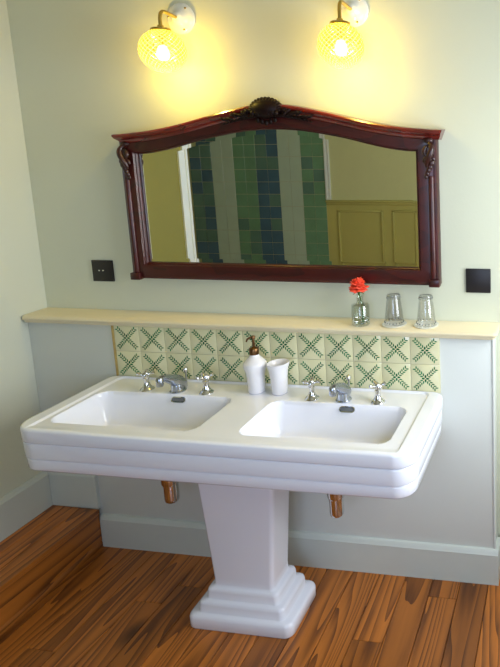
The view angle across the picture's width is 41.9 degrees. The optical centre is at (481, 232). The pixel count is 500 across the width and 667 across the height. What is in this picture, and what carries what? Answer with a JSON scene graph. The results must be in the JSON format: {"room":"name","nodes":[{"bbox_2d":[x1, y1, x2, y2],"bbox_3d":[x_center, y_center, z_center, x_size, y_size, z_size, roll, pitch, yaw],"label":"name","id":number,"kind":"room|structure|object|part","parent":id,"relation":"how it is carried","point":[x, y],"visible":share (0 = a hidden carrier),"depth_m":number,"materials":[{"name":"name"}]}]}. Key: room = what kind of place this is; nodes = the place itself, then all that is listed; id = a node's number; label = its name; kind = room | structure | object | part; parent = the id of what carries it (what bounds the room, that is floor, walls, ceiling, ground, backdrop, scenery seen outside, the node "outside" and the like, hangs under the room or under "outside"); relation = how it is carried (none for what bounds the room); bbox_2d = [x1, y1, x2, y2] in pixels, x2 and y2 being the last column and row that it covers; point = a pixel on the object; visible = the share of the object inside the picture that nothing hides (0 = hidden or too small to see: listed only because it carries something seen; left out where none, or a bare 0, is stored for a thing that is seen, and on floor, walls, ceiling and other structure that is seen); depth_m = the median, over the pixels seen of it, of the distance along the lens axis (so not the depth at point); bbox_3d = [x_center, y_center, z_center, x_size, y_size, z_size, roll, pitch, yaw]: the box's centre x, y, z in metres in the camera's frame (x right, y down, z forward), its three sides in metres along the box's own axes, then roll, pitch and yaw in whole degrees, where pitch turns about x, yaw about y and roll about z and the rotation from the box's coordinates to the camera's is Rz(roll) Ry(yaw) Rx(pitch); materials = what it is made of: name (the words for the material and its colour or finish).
{"room":"bathroom","nodes":[
{"label":"bathroom","id":0,"kind":"room"},
{"bbox_2d":[0,0,46,497],"bbox_3d":[-2.272,0.150,2.478,0.100,2.950,0.713,1,9,8],"label":"wall","id":1,"kind":"structure","parent":0,"point":[22,288],"depth_m":2.69,"materials":[{"name":"paint"}]},
{"bbox_2d":[0,471,52,541],"bbox_3d":[-2.240,1.354,2.383,0.018,0.190,1.001,1,9,8],"label":"baseboard","id":2,"kind":"structure","parent":1,"relation":"attached to","point":[24,503],"depth_m":2.73,"materials":[{"name":"paint"}]},
{"bbox_2d":[0,546,499,666],"bbox_3d":[-2.093,1.851,1.343,5.887,0.060,3.653,1,9,8],"label":"floor","id":3,"kind":"structure","parent":0,"point":[122,607],"depth_m":2.40,"materials":[{"name":"brown wood"}]},
{"bbox_2d":[0,505,102,635],"bbox_3d":[-2.109,1.550,2.396,0.278,0.205,1.002,1,9,8],"label":"wooden step","id":4,"kind":"structure","parent":3,"relation":"on","point":[35,559],"depth_m":2.61,"materials":[{"name":"brown wood"}]},
{"bbox_2d":[20,366,442,638],"bbox_3d":[-0.991,1.122,2.423,1.612,1.017,0.530,1,9,8],"label":"washbasin","id":5,"kind":"object","parent":3,"relation":"on","point":[244,452],"visible":0.98,"depth_m":2.34,"materials":[{"name":"white ceramic"}]},
{"bbox_2d":[136,369,154,391],"bbox_3d":[-1.500,0.658,2.565,0.067,0.089,0.067,1,9,8],"label":"tap","id":6,"kind":"object","parent":5,"relation":"on","point":[146,387],"depth_m":2.56,"materials":[{"name":"silver metal"}]},
{"bbox_3d":[-1.357,0.654,2.510,0.068,0.111,0.175,1,9,8],"label":"spout","id":7,"kind":"part","parent":5,"relation":"part of","materials":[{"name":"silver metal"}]},
{"bbox_3d":[-1.340,0.649,2.599,0.023,0.092,0.023,1,9,8],"label":"pop knob","id":8,"kind":"part","parent":5,"relation":"part of","materials":[{"name":"silver metal"}]},
{"bbox_2d":[196,372,213,394],"bbox_3d":[-1.214,0.661,2.523,0.063,0.089,0.063,1,9,8],"label":"tap","id":9,"kind":"object","parent":5,"relation":"on","point":[206,390],"depth_m":2.51,"materials":[{"name":"silver metal"}]},
{"bbox_2d":[20,376,442,498],"bbox_3d":[-0.995,0.815,2.369,1.612,0.187,0.521,1,9,8],"label":"basin","id":10,"kind":"object","parent":5,"relation":"in","point":[359,443],"depth_m":2.21,"materials":[{"name":"white ceramic"}]},
{"bbox_2d":[243,335,266,394],"bbox_3d":[-0.994,0.573,2.516,0.101,0.258,0.097,1,9,8],"label":"soap dispenser","id":11,"kind":"object","parent":5,"relation":"on","point":[254,366],"visible":0.99,"depth_m":2.49,"materials":[{"name":"white ceramic"}]},
{"bbox_2d":[243,354,266,394],"bbox_3d":[-0.994,0.615,2.523,0.101,0.174,0.097,1,9,8],"label":"bottle","id":12,"kind":"object","parent":11,"relation":"attached to","point":[254,367],"depth_m":2.49,"materials":[{"name":"white ceramic"}]},
{"bbox_2d":[266,359,289,395],"bbox_3d":[-0.887,0.632,2.510,0.098,0.142,0.094,1,9,8],"label":"beaker","id":13,"kind":"object","parent":5,"relation":"on","point":[277,368],"visible":1,"depth_m":2.48,"materials":[{"name":"white ceramic"}]},
{"bbox_2d":[302,377,319,400],"bbox_3d":[-0.727,0.667,2.453,0.071,0.089,0.071,1,9,8],"label":"tap","id":14,"kind":"object","parent":5,"relation":"on","point":[311,395],"depth_m":2.44,"materials":[{"name":"silver metal"}]},
{"bbox_3d":[-0.593,0.663,2.401,0.068,0.111,0.175,1,9,8],"label":"spout","id":15,"kind":"part","parent":5,"relation":"part of","materials":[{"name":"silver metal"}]},
{"bbox_3d":[-0.576,0.658,2.489,0.023,0.092,0.023,1,9,8],"label":"pop knob","id":16,"kind":"part","parent":5,"relation":"part of","materials":[{"name":"silver metal"}]},
{"bbox_2d":[369,380,385,404],"bbox_3d":[-0.437,0.670,2.412,0.063,0.089,0.063,1,9,8],"label":"tap","id":17,"kind":"object","parent":5,"relation":"on","point":[377,399],"depth_m":2.40,"materials":[{"name":"silver metal"}]},
{"bbox_2d":[6,0,499,536],"bbox_3d":[-0.688,0.103,2.655,3.185,2.950,0.100,1,9,8],"label":"wall","id":18,"kind":"structure","parent":0,"point":[83,80],"depth_m":2.56,"materials":[{"name":"beige paint"}]},
{"bbox_2d":[91,260,114,281],"bbox_3d":[-1.836,0.184,2.775,0.112,0.104,0.018,1,9,8],"label":"switch plate","id":19,"kind":"object","parent":18,"relation":"attached to","point":[103,270],"visible":1,"depth_m":2.77,"materials":[{"name":"black plastic"}]},
{"bbox_2d":[138,3,195,72],"bbox_3d":[-1.337,-0.837,2.427,0.182,0.314,0.235,1,9,8],"label":"wall lamp","id":20,"kind":"object","parent":18,"relation":"attached to","point":[160,45],"visible":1,"depth_m":2.38,"materials":[{"name":"glass"}]},
{"bbox_3d":[-1.341,-0.762,2.412,0.182,0.170,0.182,1,9,8],"label":"glass globe","id":21,"kind":"part","parent":20,"relation":"part of"},
{"bbox_3d":[-1.335,-0.904,2.439,0.015,0.080,0.113,1,9,8],"label":"arm","id":22,"kind":"part","parent":20,"relation":"part of","materials":[{"name":"gold metal"}]},
{"bbox_2d":[111,97,444,287],"bbox_3d":[-0.907,-0.180,2.536,1.514,0.825,0.104,1,9,8],"label":"mirror","id":23,"kind":"object","parent":18,"relation":"attached to","point":[267,189],"visible":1,"depth_m":2.56,"materials":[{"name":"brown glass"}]},
{"bbox_3d":[-0.909,-0.481,2.499,1.514,0.164,0.083,1,9,8],"label":"cornice","id":24,"kind":"part","parent":23,"relation":"part of","materials":[{"name":"red wood"}]},
{"bbox_2d":[139,129,418,266],"bbox_3d":[-0.924,-0.157,2.573,1.318,0.616,0.004,1,9,8],"label":"mirror glass","id":25,"kind":"object","parent":23,"relation":"attached to","point":[245,197],"depth_m":2.57,"materials":[{"name":"silver"}]},
{"bbox_2d":[317,0,368,68],"bbox_3d":[-0.554,-0.822,2.305,0.182,0.323,0.255,1,9,8],"label":"wall lamp","id":26,"kind":"object","parent":18,"relation":"attached to","point":[339,40],"visible":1,"depth_m":2.24,"materials":[{"name":"glass"}]},
{"bbox_3d":[-0.559,-0.741,2.281,0.182,0.170,0.182,1,9,8],"label":"glass globe","id":27,"kind":"part","parent":26,"relation":"part of"},
{"bbox_3d":[-0.552,-0.889,2.317,0.015,0.089,0.133,1,9,8],"label":"arm","id":28,"kind":"part","parent":26,"relation":"part of","materials":[{"name":"gold metal"}]},
{"bbox_2d":[466,268,490,292],"bbox_3d":[-0.014,0.210,2.518,0.110,0.108,0.008,1,9,8],"label":"blank plate","id":29,"kind":"object","parent":18,"relation":"attached to","point":[477,280],"visible":1,"depth_m":2.51,"materials":[{"name":"black plastic"}]},
{"bbox_2d":[28,322,497,547],"bbox_3d":[-1.053,1.000,2.743,2.257,1.161,0.113,1,9,8],"label":"wall","id":30,"kind":"structure","parent":0,"point":[452,503],"depth_m":2.64,"materials":[{"name":"grey paint"}]},
{"bbox_2d":[47,472,100,508],"bbox_3d":[-2.041,1.275,2.864,0.274,0.190,0.018,1,9,8],"label":"baseboard","id":31,"kind":"structure","parent":30,"relation":"attached to","point":[67,489],"depth_m":2.85,"materials":[{"name":"paint"}]},
{"bbox_2d":[22,307,499,339],"bbox_3d":[-1.052,0.412,2.629,2.277,0.034,0.149,1,9,8],"label":"ledge shelf","id":32,"kind":"object","parent":30,"relation":"on","point":[138,318],"visible":1,"depth_m":2.60,"materials":[{"name":"beige paint"}]},
{"bbox_2d":[353,316,368,323],"bbox_3d":[-0.533,0.337,2.522,0.079,0.135,0.079,1,9,8],"label":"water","id":33,"kind":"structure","parent":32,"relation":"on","point":[356,320],"depth_m":2.51,"materials":[{"name":"clear liquid"}]},
{"bbox_2d":[348,277,368,318],"bbox_3d":[-0.534,0.291,2.506,0.089,0.205,0.091,1,9,8],"label":"rose","id":34,"kind":"object","parent":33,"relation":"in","point":[357,285],"visible":0.99,"depth_m":2.48,"materials":[{"name":"red plant"}]},
{"bbox_3d":[-0.533,0.323,2.509,0.048,0.141,0.050,1,9,8],"label":"stem","id":35,"kind":"part","parent":34,"relation":"part of","materials":[{"name":"green plant"}]},
{"bbox_2d":[382,320,406,327],"bbox_3d":[-0.384,0.401,2.525,0.109,0.006,0.109,1,9,8],"label":"coaster","id":36,"kind":"object","parent":32,"relation":"on","point":[391,322],"visible":0.9,"depth_m":2.52,"materials":[{"name":"ceramic"}]},
{"bbox_2d":[384,293,403,324],"bbox_3d":[-0.385,0.332,2.514,0.089,0.134,0.088,1,9,8],"label":"glass tumbler","id":37,"kind":"object","parent":36,"relation":"on","point":[392,293],"visible":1,"depth_m":2.50,"materials":[{"name":"clear glass"}]},
{"bbox_2d":[414,321,438,328],"bbox_3d":[-0.241,0.402,2.507,0.109,0.006,0.109,1,9,8],"label":"coaster","id":38,"kind":"object","parent":32,"relation":"on","point":[427,323],"visible":0.95,"depth_m":2.50,"materials":[{"name":"ceramic"}]},
{"bbox_2d":[416,294,435,325],"bbox_3d":[-0.242,0.333,2.496,0.089,0.134,0.088,1,9,8],"label":"glass tumbler","id":39,"kind":"object","parent":38,"relation":"on","point":[422,294],"visible":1,"depth_m":2.48,"materials":[{"name":"clear glass"}]},
{"bbox_2d":[111,326,440,392],"bbox_3d":[-0.957,0.562,2.595,1.571,0.258,0.010,1,9,8],"label":"tile backsplash","id":40,"kind":"structure","parent":30,"relation":"attached to","point":[404,363],"depth_m":2.58,"materials":[{"name":"tile"}]},
{"bbox_2d":[100,513,499,585],"bbox_3d":[-0.905,1.494,2.780,1.999,0.170,0.112,1,9,8],"label":"baseboard","id":41,"kind":"structure","parent":30,"relation":"attached to","point":[447,562],"depth_m":2.69,"materials":[{"name":"paint"}]},
{"bbox_2d":[492,339,495,548],"bbox_3d":[0.054,0.937,2.516,0.011,0.988,0.012,1,9,8],"label":"trim","id":42,"kind":"structure","parent":30,"relation":"attached to","point":[493,366],"depth_m":2.51,"materials":[{"name":"grey paint"}]}
]}

